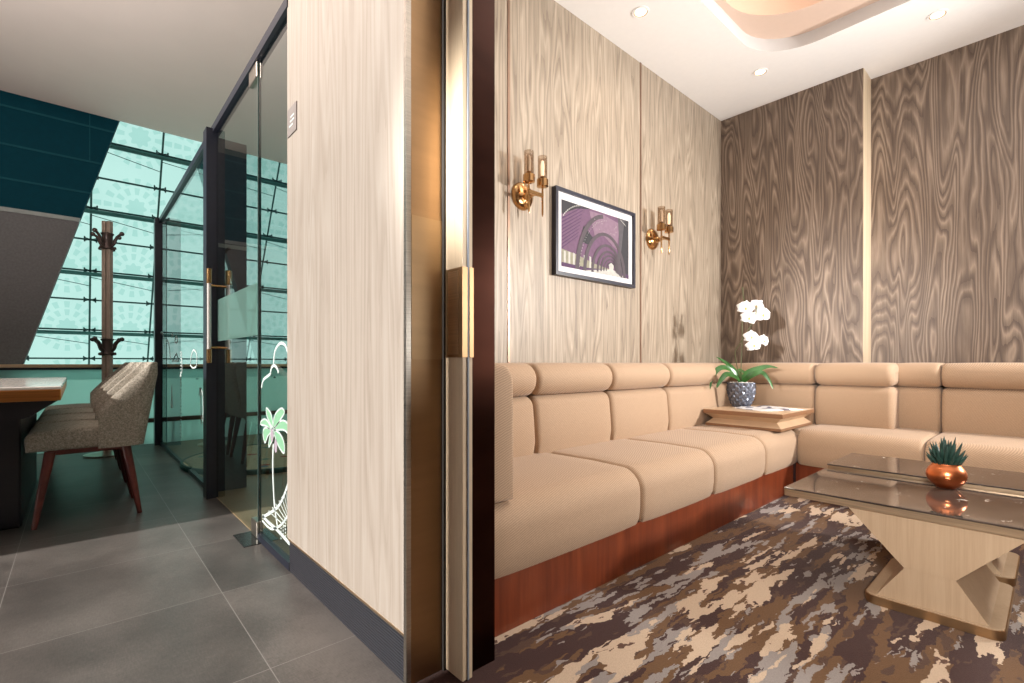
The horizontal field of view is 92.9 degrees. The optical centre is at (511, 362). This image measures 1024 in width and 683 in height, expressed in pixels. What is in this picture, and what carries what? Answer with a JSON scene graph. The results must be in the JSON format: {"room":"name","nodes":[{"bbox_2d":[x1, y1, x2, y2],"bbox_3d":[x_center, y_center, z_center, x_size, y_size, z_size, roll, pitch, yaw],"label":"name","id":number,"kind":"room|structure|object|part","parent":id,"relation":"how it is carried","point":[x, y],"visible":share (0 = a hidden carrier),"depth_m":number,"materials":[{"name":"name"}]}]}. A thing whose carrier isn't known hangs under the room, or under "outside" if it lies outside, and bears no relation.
{"room":"lounge","nodes":[
{"label":"lounge","id":0,"kind":"room"},
{"bbox_2d":[0,90,119,363],"bbox_3d":[-5.740,-0.950,3.705,4.396,3.600,0.160,0,0,-42],"label":"wall","id":1,"kind":"structure","parent":0,"point":[52,156],"depth_m":4.67,"materials":[{"name":"metal"}]},
{"bbox_3d":[-5.882,-0.281,3.585,4.023,2.262,0.150,0,0,-42],"label":"grey panel","id":2,"kind":"part","parent":1,"relation":"part of","materials":[{"name":"fabric"}]},
{"bbox_2d":[0,0,286,163],"bbox_3d":[-0.034,-2.575,2.286,6.200,0.150,9.450,0,0,-42],"label":"ceiling","id":3,"kind":"structure","parent":0,"point":[135,62],"depth_m":4.03,"materials":[{"name":"paint"}]},
{"bbox_2d":[218,138,246,491],"bbox_3d":[-1.917,-0.318,3.302,0.182,2.335,0.124,0,0,-42],"label":"door","id":4,"kind":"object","parent":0,"point":[232,156],"visible":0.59,"depth_m":3.26,"materials":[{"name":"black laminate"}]},
{"bbox_2d":[287,0,403,632],"bbox_3d":[-0.564,-0.892,1.670,0.100,3.215,0.960,0,0,-42],"label":"wall","id":5,"kind":"structure","parent":0,"point":[345,58],"depth_m":1.55,"materials":[{"name":"brown wood"}]},
{"bbox_2d":[154,0,288,570],"bbox_3d":[-2.314,-0.325,3.549,0.080,2.350,4.208,0,0,-42],"label":"glass partition","id":6,"kind":"structure","parent":5,"relation":"in","point":[190,215],"depth_m":3.62,"materials":[{"name":"clear glass"}]},
{"bbox_3d":[-3.686,-0.323,5.069,0.065,2.345,0.110,0,0,-42],"label":"post","id":7,"kind":"part","parent":6,"relation":"part of","materials":[{"name":"black metal"}]},
{"bbox_3d":[-2.778,-0.318,4.090,0.010,2.275,2.600,0,0,-42],"label":"pane","id":8,"kind":"part","parent":6,"relation":"part of","materials":[{"name":"clear glass"}]},
{"bbox_3d":[-1.914,-0.312,3.092,0.065,2.325,0.100,0,0,-42],"label":"post","id":9,"kind":"part","parent":6,"relation":"part of","materials":[{"name":"black metal"}]},
{"bbox_3d":[-2.273,-1.478,3.529,0.045,0.045,4.110,0,0,-42],"label":"rail","id":10,"kind":"part","parent":6,"relation":"part of","materials":[{"name":"black metal"}]},
{"bbox_2d":[206,61,277,547],"bbox_3d":[-1.516,-0.302,2.670,0.155,2.305,1.020,0,0,-42],"label":"door","id":11,"kind":"structure","parent":6,"relation":"attached to","point":[246,539],"depth_m":2.35,"materials":[{"name":"clear glass"}]},
{"bbox_3d":[-1.836,-0.288,2.987,0.069,0.577,0.028,0,0,-42],"label":"handle","id":12,"kind":"part","parent":11,"relation":"part of","materials":[{"name":"gold metal"}]},
{"bbox_3d":[-1.784,-0.288,3.034,0.069,0.577,0.028,0,0,-42],"label":"handle","id":13,"kind":"part","parent":11,"relation":"part of","materials":[{"name":"gold metal"}]},
{"bbox_3d":[-1.248,0.848,2.366,0.150,0.004,0.210,0,0,-42],"label":"floor plate","id":14,"kind":"part","parent":11,"relation":"part of","materials":[{"name":"silver metal"}]},
{"bbox_2d":[288,101,296,137],"bbox_3d":[-0.877,-0.970,1.942,0.005,0.110,0.103,0,0,-42],"label":"room sign","id":15,"kind":"object","parent":5,"relation":"attached to","point":[292,112],"visible":1,"depth_m":1.93,"materials":[{"name":"white plastic"}]},
{"bbox_2d":[288,538,403,636],"bbox_3d":[-0.569,0.719,1.656,0.077,0.007,0.946,0,0,-42],"label":"trim","id":16,"kind":"structure","parent":5,"relation":"attached to","point":[289,540],"depth_m":1.52,"materials":[{"name":"beige metal"}]},
{"bbox_2d":[289,542,403,681],"bbox_3d":[-0.557,0.786,1.666,0.096,0.128,0.945,0,0,-42],"label":"baseboard","id":17,"kind":"structure","parent":5,"relation":"attached to","point":[384,641],"depth_m":1.53,"materials":[{"name":"grey metal"}]},
{"bbox_2d":[404,0,410,682],"bbox_3d":[-0.275,-0.825,1.278,0.014,3.350,0.014,0,0,-42],"label":"trim","id":18,"kind":"structure","parent":5,"relation":"attached to","point":[407,3],"depth_m":1.27,"materials":[{"name":"gold metal"}]},
{"bbox_2d":[411,0,441,682],"bbox_3d":[-0.233,-0.825,1.314,0.097,3.350,0.015,0,0,-42],"label":"trim","id":19,"kind":"structure","parent":5,"relation":"attached to","point":[426,15],"depth_m":1.31,"materials":[{"name":"gold metal"}]},
{"bbox_3d":[-0.229,-0.200,1.310,0.096,0.380,0.004,0,0,-42],"label":"strike plate","id":20,"kind":"part","parent":19,"relation":"part of","materials":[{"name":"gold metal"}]},
{"bbox_2d":[442,0,445,670],"bbox_3d":[-0.193,-0.825,1.346,0.006,3.350,0.022,0,0,-42],"label":"trim","id":21,"kind":"structure","parent":5,"relation":"attached to","point":[443,1],"depth_m":1.34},
{"bbox_2d":[446,0,473,681],"bbox_3d":[-0.437,-0.713,1.650,0.038,3.114,0.960,0,0,-42],"label":"door","id":22,"kind":"structure","parent":5,"relation":"in","point":[459,270],"depth_m":1.30,"materials":[{"name":"brown wood"}]},
{"bbox_3d":[-0.151,-0.135,1.318,0.018,0.240,0.080,0,0,-42],"label":"handle","id":23,"kind":"part","parent":22,"relation":"part of","materials":[{"name":"gold metal"}]},
{"bbox_3d":[-0.109,-0.135,1.302,0.014,0.240,0.004,0,0,-42],"label":"edge plate","id":24,"kind":"part","parent":22,"relation":"part of","materials":[{"name":"gold metal"}]},
{"bbox_2d":[0,432,1023,682],"bbox_3d":[-0.780,0.898,1.919,7.800,0.104,9.900,0,0,-42],"label":"floor","id":25,"kind":"structure","parent":0,"point":[103,590],"depth_m":1.66,"materials":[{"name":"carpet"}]},
{"bbox_2d":[0,377,66,530],"bbox_3d":[-3.578,0.479,2.232,2.250,0.742,1.900,0,0,-42],"label":"conference table","id":26,"kind":"object","parent":25,"relation":"on","point":[21,399],"visible":0.98,"depth_m":2.48,"materials":[{"name":"brown wood"}]},
{"bbox_3d":[-3.563,0.217,2.245,2.190,0.085,1.780,0,0,-42],"label":"under frame","id":27,"kind":"part","parent":26,"relation":"part of","materials":[{"name":"black paint"}]},
{"bbox_2d":[42,362,129,466],"bbox_3d":[-3.484,0.423,4.008,0.550,0.858,0.490,0,0,-42],"label":"tub chair","id":28,"kind":"object","parent":25,"relation":"on","point":[77,405],"visible":0.19,"depth_m":3.98,"materials":[{"name":"grey fabric"}]},
{"bbox_3d":[-3.525,0.399,3.971,0.440,0.113,0.470,0,0,-42],"label":"seat","id":29,"kind":"part","parent":28,"relation":"part of","materials":[{"name":"grey fabric"}]},
{"bbox_3d":[-3.378,0.227,4.103,0.265,0.466,0.490,0,0,-42],"label":"backrest","id":30,"kind":"part","parent":28,"relation":"part of","materials":[{"name":"grey fabric"}]},
{"bbox_2d":[38,362,135,478],"bbox_3d":[-3.120,0.423,3.602,0.550,0.858,0.490,0,0,-42],"label":"tub chair","id":31,"kind":"object","parent":25,"relation":"on","point":[70,410],"visible":0.16,"depth_m":3.59,"materials":[{"name":"grey fabric"}]},
{"bbox_3d":[-3.161,0.399,3.565,0.440,0.113,0.470,0,0,-42],"label":"seat","id":32,"kind":"part","parent":31,"relation":"part of","materials":[{"name":"grey fabric"}]},
{"bbox_3d":[-3.014,0.227,3.697,0.265,0.466,0.490,0,0,-42],"label":"backrest","id":33,"kind":"part","parent":31,"relation":"part of","materials":[{"name":"grey fabric"}]},
{"bbox_2d":[33,362,143,493],"bbox_3d":[-2.757,0.423,3.196,0.550,0.858,0.490,0,0,-42],"label":"tub chair","id":34,"kind":"object","parent":25,"relation":"on","point":[78,416],"visible":0.2,"depth_m":3.17,"materials":[{"name":"grey fabric"}]},
{"bbox_3d":[-2.798,0.399,3.159,0.440,0.113,0.470,0,0,-42],"label":"seat","id":35,"kind":"part","parent":34,"relation":"part of","materials":[{"name":"beige fabric"}]},
{"bbox_3d":[-2.651,0.227,3.291,0.265,0.466,0.490,0,0,-42],"label":"backrest","id":36,"kind":"part","parent":34,"relation":"part of","materials":[{"name":"grey fabric"}]},
{"bbox_3d":[-2.757,0.656,3.431,0.048,0.391,0.104,0,0,28],"label":"leg","id":37,"kind":"part","parent":34,"relation":"part of","materials":[{"name":"brown wood"}]},
{"bbox_3d":[-2.523,0.656,3.171,0.104,0.391,0.048,0,0,-22],"label":"leg","id":38,"kind":"part","parent":34,"relation":"part of","materials":[{"name":"brown wood"}]},
{"bbox_2d":[24,362,157,529],"bbox_3d":[-2.393,0.423,2.790,0.550,0.858,0.490,0,0,-42],"label":"tub chair","id":39,"kind":"object","parent":25,"relation":"on","point":[122,415],"visible":1,"depth_m":2.67,"materials":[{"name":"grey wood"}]},
{"bbox_3d":[-2.430,0.656,2.522,0.048,0.391,0.104,0,0,28],"label":"leg","id":40,"kind":"part","parent":39,"relation":"part of","materials":[{"name":"brown wood"}]},
{"bbox_3d":[-2.434,0.399,2.754,0.440,0.113,0.470,0,0,-42],"label":"seat","id":41,"kind":"part","parent":39,"relation":"part of","materials":[{"name":"beige fabric"}]},
{"bbox_3d":[-2.412,0.470,2.774,0.340,0.030,0.340,0,0,-42],"label":"seat frame","id":42,"kind":"part","parent":39,"relation":"part of","materials":[{"name":"brown wood"}]},
{"bbox_3d":[-2.393,0.656,3.025,0.048,0.391,0.104,0,0,28],"label":"leg","id":43,"kind":"part","parent":39,"relation":"part of","materials":[{"name":"brown wood"}]},
{"bbox_3d":[-2.287,0.227,2.885,0.265,0.466,0.490,0,0,-42],"label":"backrest","id":44,"kind":"part","parent":39,"relation":"part of","materials":[{"name":"grey fabric"}]},
{"bbox_3d":[-2.160,0.656,2.765,0.104,0.391,0.048,0,0,-22],"label":"leg","id":45,"kind":"part","parent":39,"relation":"part of","materials":[{"name":"brown wood"}]},
{"bbox_2d":[83,221,124,457],"bbox_3d":[-3.743,-0.230,4.501,0.340,2.160,0.340,0,0,-42],"label":"coat stand","id":46,"kind":"object","parent":25,"relation":"on","point":[106,242],"visible":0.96,"depth_m":4.48,"materials":[{"name":"brown wood"}]},
{"bbox_2d":[0,364,286,453],"bbox_3d":[-3.872,0.431,5.070,8.200,0.838,0.060,0,0,-42],"label":"wall","id":47,"kind":"structure","parent":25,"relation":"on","point":[82,379],"depth_m":5.11,"materials":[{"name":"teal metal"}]},
{"bbox_3d":[-3.872,0.028,5.070,8.200,0.032,0.060,0,0,-42],"label":"rail","id":48,"kind":"part","parent":47,"relation":"part of","materials":[{"name":"beige metal"}]},
{"bbox_3d":[-3.872,0.054,5.070,8.200,0.021,0.050,0,0,-42],"label":"rail","id":49,"kind":"part","parent":47,"relation":"part of","materials":[{"name":"blue metal"}]},
{"bbox_3d":[-3.870,0.738,5.068,8.200,0.225,0.010,0,0,-42],"label":"glass panel","id":50,"kind":"part","parent":47,"relation":"part of","materials":[{"name":"clear glass"}]},
{"bbox_3d":[-3.870,0.370,5.068,8.200,0.420,0.010,0,0,-42],"label":"glass panel","id":51,"kind":"part","parent":47,"relation":"part of","materials":[{"name":"clear glass"}]},
{"bbox_3d":[-3.865,0.603,5.063,8.200,0.045,0.040,0,0,-42],"label":"rail","id":52,"kind":"part","parent":47,"relation":"part of","materials":[{"name":"metal"}]},
{"bbox_2d":[179,442,286,474],"bbox_3d":[-2.142,0.829,4.338,1.360,0.038,1.360,0,0,-42],"label":"rug","id":53,"kind":"object","parent":25,"relation":"on","point":[280,459],"visible":0.2,"depth_m":4.07,"materials":[{"name":"carpet"}]},
{"bbox_2d":[495,362,1023,636],"bbox_3d":[1.623,0.421,2.253,3.624,0.849,2.790,0,0,-42],"label":"sofa","id":54,"kind":"object","parent":25,"relation":"on","point":[603,471],"visible":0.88,"depth_m":2.53,"materials":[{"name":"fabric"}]},
{"bbox_3d":[-0.318,0.219,1.813,0.147,0.438,0.825,0,0,-42],"label":"armrest","id":55,"kind":"part","parent":54,"relation":"part of","materials":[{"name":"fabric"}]},
{"bbox_2d":[513,396,534,457],"bbox_3d":[-0.210,0.310,2.253,0.602,0.308,0.332,0,0,-42],"label":"cushion","id":56,"kind":"object","parent":54,"relation":"on","point":[523,406],"depth_m":2.28,"materials":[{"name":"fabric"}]},
{"bbox_2d":[495,453,639,578],"bbox_3d":[0.019,0.550,1.960,0.832,0.238,0.634,0,0,-42],"label":"seat cushion","id":57,"kind":"object","parent":54,"relation":"on","point":[560,506],"depth_m":1.75,"materials":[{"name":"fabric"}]},
{"bbox_2d":[526,391,610,452],"bbox_3d":[0.239,0.310,2.655,0.597,0.308,0.332,0,0,-42],"label":"cushion","id":58,"kind":"object","parent":54,"relation":"on","point":[563,420],"depth_m":2.50,"materials":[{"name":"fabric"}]},
{"bbox_2d":[551,439,713,521],"bbox_3d":[0.570,0.550,2.454,0.642,0.238,0.634,0,0,-42],"label":"seat cushion","id":59,"kind":"object","parent":54,"relation":"on","point":[673,479],"depth_m":2.26,"materials":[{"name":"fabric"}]},
{"bbox_2d":[602,388,668,439],"bbox_3d":[0.689,0.310,3.058,0.604,0.308,0.332,0,0,-42],"label":"cushion","id":60,"kind":"object","parent":54,"relation":"on","point":[634,412],"depth_m":2.90,"materials":[{"name":"fabric"}]},
{"bbox_2d":[659,384,718,429],"bbox_3d":[1.176,0.310,3.495,0.700,0.308,0.332,0,0,-42],"label":"cushion","id":61,"kind":"object","parent":54,"relation":"on","point":[686,403],"depth_m":3.31,"materials":[{"name":"fabric"}]},
{"bbox_2d":[628,429,764,493],"bbox_3d":[1.051,0.550,2.885,0.642,0.238,0.634,0,0,-42],"label":"seat cushion","id":62,"kind":"object","parent":54,"relation":"on","point":[738,460],"depth_m":2.70,"materials":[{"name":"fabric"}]},
{"bbox_2d":[712,382,730,406],"bbox_3d":[1.566,0.310,3.911,0.425,0.308,0.232,0,0,-42],"label":"cushion","id":63,"kind":"object","parent":54,"relation":"on","point":[723,400],"depth_m":3.87,"materials":[{"name":"fabric"}]},
{"bbox_2d":[684,424,797,474],"bbox_3d":[1.503,0.550,3.290,0.567,0.238,0.634,0,0,-42],"label":"seat cushion","id":64,"kind":"object","parent":54,"relation":"on","point":[781,448],"depth_m":3.06,"materials":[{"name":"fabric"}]},
{"bbox_2d":[703,405,813,431],"bbox_3d":[1.733,0.376,3.416,0.600,0.112,0.515,0,0,-42],"label":"tray table","id":65,"kind":"object","parent":54,"relation":"on","point":[726,416],"visible":0.86,"depth_m":3.23,"materials":[{"name":"brown wood"}]},
{"bbox_2d":[710,287,776,406],"bbox_3d":[1.671,-0.118,3.532,0.476,0.877,0.272,0,0,-17],"label":"potted orchid","id":66,"kind":"object","parent":65,"relation":"on","point":[740,393],"visible":0.98,"depth_m":3.53,"materials":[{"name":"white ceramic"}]},
{"bbox_3d":[1.679,0.231,3.566,0.203,0.178,0.203,0,0,-42],"label":"pot","id":67,"kind":"part","parent":66,"relation":"part of","materials":[{"name":"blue ceramic"}]},
{"bbox_3d":[1.704,-0.409,3.549,0.122,0.101,0.033,0,0,15],"label":"flower","id":68,"kind":"part","parent":66,"relation":"part of","materials":[{"name":"white plant"}]},
{"bbox_3d":[1.714,-0.203,3.570,0.157,0.707,0.053,0,0,14],"label":"flower stem","id":69,"kind":"part","parent":66,"relation":"part of","materials":[{"name":"white plant"}]},
{"bbox_3d":[1.719,-0.333,3.529,0.117,0.099,0.033,0,0,12],"label":"flower","id":70,"kind":"part","parent":66,"relation":"part of","materials":[{"name":"white plant"}]},
{"bbox_3d":[1.739,-0.199,3.539,0.112,0.087,0.033,0,0,6],"label":"flower","id":71,"kind":"part","parent":66,"relation":"part of","materials":[{"name":"white plant"}]},
{"bbox_3d":[1.745,-0.135,3.519,0.112,0.089,0.033,0,0,5],"label":"flower","id":72,"kind":"part","parent":66,"relation":"part of","materials":[{"name":"white plant"}]},
{"bbox_3d":[1.803,-0.417,3.587,0.105,0.099,0.032,0,0,34],"label":"flower","id":73,"kind":"part","parent":66,"relation":"part of","materials":[{"name":"white plant"}]},
{"bbox_3d":[1.830,-0.364,3.559,0.137,0.106,0.033,0,0,-6],"label":"flower","id":74,"kind":"part","parent":66,"relation":"part of","materials":[{"name":"white plant"}]},
{"bbox_3d":[1.840,-0.167,3.560,0.100,0.087,0.032,0,0,-16],"label":"flower","id":75,"kind":"part","parent":66,"relation":"part of","materials":[{"name":"white plant"}]},
{"bbox_2d":[736,405,805,410],"bbox_3d":[1.794,0.314,3.393,0.380,0.012,0.260,0,0,-16],"label":"open magazine","id":76,"kind":"object","parent":65,"relation":"on","point":[763,407],"visible":1,"depth_m":3.33,"materials":[{"name":"white paper"}]},
{"bbox_2d":[752,383,819,423],"bbox_3d":[2.085,0.310,3.859,0.352,0.308,0.632,0,0,-42],"label":"cushion","id":77,"kind":"object","parent":54,"relation":"on","point":[800,395],"depth_m":3.63,"materials":[{"name":"fabric"}]},
{"bbox_3d":[1.878,0.551,3.658,0.480,0.218,0.658,0,0,-42],"label":"corner seat","id":78,"kind":"part","parent":54,"relation":"part of","materials":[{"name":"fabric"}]},
{"bbox_2d":[815,385,898,428],"bbox_3d":[2.453,0.310,3.449,0.352,0.308,0.460,0,0,-42],"label":"cushion","id":79,"kind":"object","parent":54,"relation":"on","point":[865,406],"depth_m":3.31,"materials":[{"name":"fabric"}]},
{"bbox_2d":[797,424,940,467],"bbox_3d":[2.344,0.550,3.194,0.714,0.238,0.646,0,0,-42],"label":"seat cushion","id":80,"kind":"object","parent":54,"relation":"on","point":[818,445],"depth_m":3.04,"materials":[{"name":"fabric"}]},
{"bbox_2d":[897,386,946,432],"bbox_3d":[2.806,0.310,3.343,0.397,0.308,0.252,0,0,-42],"label":"cushion","id":81,"kind":"object","parent":54,"relation":"on","point":[919,407],"depth_m":3.19,"materials":[{"name":"fabric"}]},
{"bbox_2d":[925,432,1023,472],"bbox_3d":[2.777,0.550,2.710,0.714,0.238,0.647,0,0,-42],"label":"seat cushion","id":82,"kind":"object","parent":54,"relation":"on","point":[990,450],"depth_m":2.59,"materials":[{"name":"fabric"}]},
{"bbox_2d":[941,387,1023,436],"bbox_3d":[3.108,0.310,3.006,0.397,0.308,0.647,0,0,-42],"label":"cushion","id":83,"kind":"object","parent":54,"relation":"on","point":[996,411],"depth_m":2.97,"materials":[{"name":"fabric"}]},
{"bbox_2d":[784,468,1023,640],"bbox_3d":[1.558,0.667,1.769,0.518,0.355,0.875,0,0,-42],"label":"coffee table","id":84,"kind":"object","parent":25,"relation":"on","point":[941,542],"visible":0.98,"depth_m":1.64,"materials":[{"name":"beige wood"}]},
{"bbox_3d":[1.544,0.831,1.756,0.479,0.029,0.356,0,0,-42],"label":"foot plate","id":85,"kind":"part","parent":84,"relation":"part of","materials":[{"name":"beige wood"}]},
{"bbox_2d":[926,437,967,489],"bbox_3d":[1.705,0.389,1.909,0.126,0.203,0.127,0,0,-42],"label":"potted succulent","id":86,"kind":"object","parent":84,"relation":"on","point":[945,471],"visible":1,"depth_m":1.88,"materials":[{"name":"orange metal"}]},
{"bbox_2d":[827,453,1023,586],"bbox_3d":[1.923,0.658,2.096,0.418,0.373,0.875,0,0,-42],"label":"coffee table","id":87,"kind":"object","parent":25,"relation":"on","point":[1005,568],"visible":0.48,"depth_m":2.07,"materials":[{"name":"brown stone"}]},
{"bbox_3d":[1.909,0.831,2.083,0.379,0.029,0.356,0,0,-42],"label":"foot plate","id":88,"kind":"part","parent":87,"relation":"part of","materials":[{"name":"wood"}]},
{"bbox_2d":[495,0,720,362],"bbox_3d":[0.494,-0.810,3.262,3.530,3.320,0.200,0,0,-42],"label":"wall","id":89,"kind":"structure","parent":0,"point":[575,93],"depth_m":3.20,"materials":[{"name":"brown wood"}]},
{"bbox_2d":[507,0,509,362],"bbox_3d":[-0.019,-1.060,2.668,0.016,2.220,0.008,0,0,-42],"label":"trim","id":90,"kind":"structure","parent":89,"relation":"attached to","point":[508,1],"depth_m":2.66,"materials":[{"name":"beige wood"}]},
{"bbox_2d":[511,155,547,216],"bbox_3d":[0.103,-0.973,2.681,0.168,0.330,0.144,0,0,-42],"label":"wall lamp","id":91,"kind":"object","parent":89,"relation":"attached to","point":[522,195],"visible":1,"depth_m":2.68,"materials":[{"name":"gold metal"}]},
{"bbox_3d":[0.068,-0.935,2.721,0.156,0.156,0.038,0,0,-42],"label":"plate","id":92,"kind":"part","parent":91,"relation":"part of","materials":[{"name":"gold metal"}]},
{"bbox_3d":[0.091,-0.890,2.617,0.011,0.165,0.010,0,0,-42],"label":"rod","id":93,"kind":"part","parent":91,"relation":"part of","materials":[{"name":"gold metal"}]},
{"bbox_3d":[0.091,-1.073,2.617,0.022,0.091,0.022,0,0,-42],"label":"bulb","id":94,"kind":"part","parent":91,"relation":"part of","materials":[{"name":"white glass"}]},
{"bbox_3d":[0.105,-0.923,2.679,0.110,0.048,0.090,0,0,-42],"label":"arm","id":95,"kind":"part","parent":91,"relation":"part of","materials":[{"name":"gold metal"}]},
{"bbox_3d":[0.169,-1.073,2.686,0.022,0.091,0.022,0,0,-42],"label":"bulb","id":96,"kind":"part","parent":91,"relation":"part of","materials":[{"name":"beige glass"}]},
{"bbox_3d":[0.169,-0.890,2.686,0.011,0.165,0.010,0,0,-42],"label":"rod","id":97,"kind":"part","parent":91,"relation":"part of","materials":[{"name":"gold metal"}]},
{"bbox_2d":[552,185,635,288],"bbox_3d":[0.552,-0.787,3.156,0.815,0.525,0.035,0,0,-42],"label":"framed photograph","id":98,"kind":"object","parent":89,"relation":"attached to","point":[594,240],"visible":1,"depth_m":3.10},
{"bbox_2d":[561,199,628,278],"bbox_3d":[0.555,-0.783,3.146,0.687,0.401,0.010,0,0,-42],"label":"print","id":99,"kind":"object","parent":98,"relation":"attached to","point":[594,240],"depth_m":3.12},
{"bbox_2d":[640,62,641,362],"bbox_3d":[0.929,-1.060,3.518,0.016,2.220,0.008,0,0,-42],"label":"trim","id":100,"kind":"structure","parent":89,"relation":"attached to","point":[640,62],"depth_m":3.51,"materials":[{"name":"brown wood"}]},
{"bbox_2d":[646,210,673,253],"bbox_3d":[1.085,-0.956,3.561,0.168,0.330,0.144,0,0,-42],"label":"wall lamp","id":101,"kind":"object","parent":89,"relation":"attached to","point":[653,239],"visible":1,"depth_m":3.56,"materials":[{"name":"gold metal"}]},
{"bbox_3d":[1.050,-0.918,3.601,0.156,0.156,0.038,0,0,-42],"label":"plate","id":102,"kind":"part","parent":101,"relation":"part of","materials":[{"name":"gold metal"}]},
{"bbox_3d":[1.073,-1.056,3.497,0.022,0.091,0.022,0,0,-42],"label":"bulb","id":103,"kind":"part","parent":101,"relation":"part of","materials":[{"name":"white glass"}]},
{"bbox_3d":[1.087,-0.906,3.559,0.110,0.048,0.090,0,0,-42],"label":"arm","id":104,"kind":"part","parent":101,"relation":"part of","materials":[{"name":"gold metal"}]},
{"bbox_3d":[1.151,-0.874,3.566,0.011,0.165,0.010,0,0,-42],"label":"rod","id":105,"kind":"part","parent":101,"relation":"part of","materials":[{"name":"gold metal"}]},
{"bbox_3d":[1.151,-1.056,3.566,0.022,0.091,0.022,0,0,-42],"label":"bulb","id":106,"kind":"part","parent":101,"relation":"part of","materials":[{"name":"beige glass"}]},
{"bbox_2d":[554,0,1023,120],"bbox_3d":[2.315,-2.270,1.537,3.700,0.200,5.200,0,0,-42],"label":"ceiling","id":107,"kind":"structure","parent":0,"point":[710,51],"depth_m":3.26,"materials":[{"name":"white paint"}]},
{"bbox_2d":[632,6,648,18],"bbox_3d":[0.795,-2.167,3.009,0.104,0.005,0.104,0,0,-42],"label":"recessed light","id":108,"kind":"object","parent":107,"relation":"in","point":[636,13],"visible":1,"depth_m":3.01,"materials":[{"name":"white paint"}]},
{"bbox_2d":[752,68,767,76],"bbox_3d":[1.851,-2.167,3.628,0.104,0.005,0.104,0,0,-42],"label":"recessed light","id":109,"kind":"object","parent":107,"relation":"in","point":[761,71],"visible":1,"depth_m":3.63,"materials":[{"name":"white paint"}]},
{"bbox_2d":[927,9,948,20],"bbox_3d":[2.653,-2.167,3.034,0.104,0.005,0.104,0,0,-42],"label":"recessed light","id":110,"kind":"object","parent":107,"relation":"in","point":[936,15],"visible":1,"depth_m":3.03,"materials":[{"name":"white paint"}]},
{"bbox_2d":[721,68,862,383],"bbox_3d":[2.310,-0.810,4.180,0.400,3.320,1.257,0,0,-42],"label":"wall","id":111,"kind":"structure","parent":0,"point":[792,165],"depth_m":3.90,"materials":[{"name":"brown wood"}]},
{"bbox_2d":[863,68,870,362],"bbox_3d":[2.665,-0.660,3.652,0.216,3.020,0.004,0,0,-42],"label":"trim","id":112,"kind":"structure","parent":111,"relation":"attached to","point":[866,79],"depth_m":3.63,"materials":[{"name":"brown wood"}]},
{"bbox_2d":[926,463,967,489],"bbox_3d":[1.705,0.442,1.911,0.124,0.097,0.124,0,0,-42],"label":"pot","id":113,"kind":"object","parent":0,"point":[951,476],"depth_m":1.87,"materials":[{"name":"orange metal"}]},
{"bbox_2d":[871,25,1023,432],"bbox_3d":[4.135,-0.810,2.324,0.200,3.320,3.943,0,0,-42],"label":"wall","id":114,"kind":"structure","parent":0,"point":[947,129],"depth_m":3.38,"materials":[{"name":"brown wood"}]},
{"bbox_3d":[-0.475,-0.825,1.800,0.095,3.350,1.085,0,0,-42],"label":"wall","id":115,"kind":"structure","parent":0,"visible":0},
{"bbox_2d":[472,0,494,671],"bbox_3d":[-0.097,-0.810,1.377,0.082,3.320,0.050,0,0,-42],"label":"trim","id":116,"kind":"structure","parent":115,"relation":"attached to","point":[483,11],"depth_m":1.36,"materials":[{"name":"brown wood"}]},
{"label":"outside","id":117,"kind":"structure","parent":0,"visible":0},
{"bbox_3d":[-5.407,2.400,10.529,22.000,0.100,9.100,0,0,-42],"label":"floor","id":118,"kind":"structure","parent":117,"visible":0},
{"bbox_2d":[26,121,286,363],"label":"window","id":119,"kind":"structure","parent":118,"relation":"on","point":[139,136],"depth_m":8.52,"materials":[{"name":"teal glass"}]}
]}

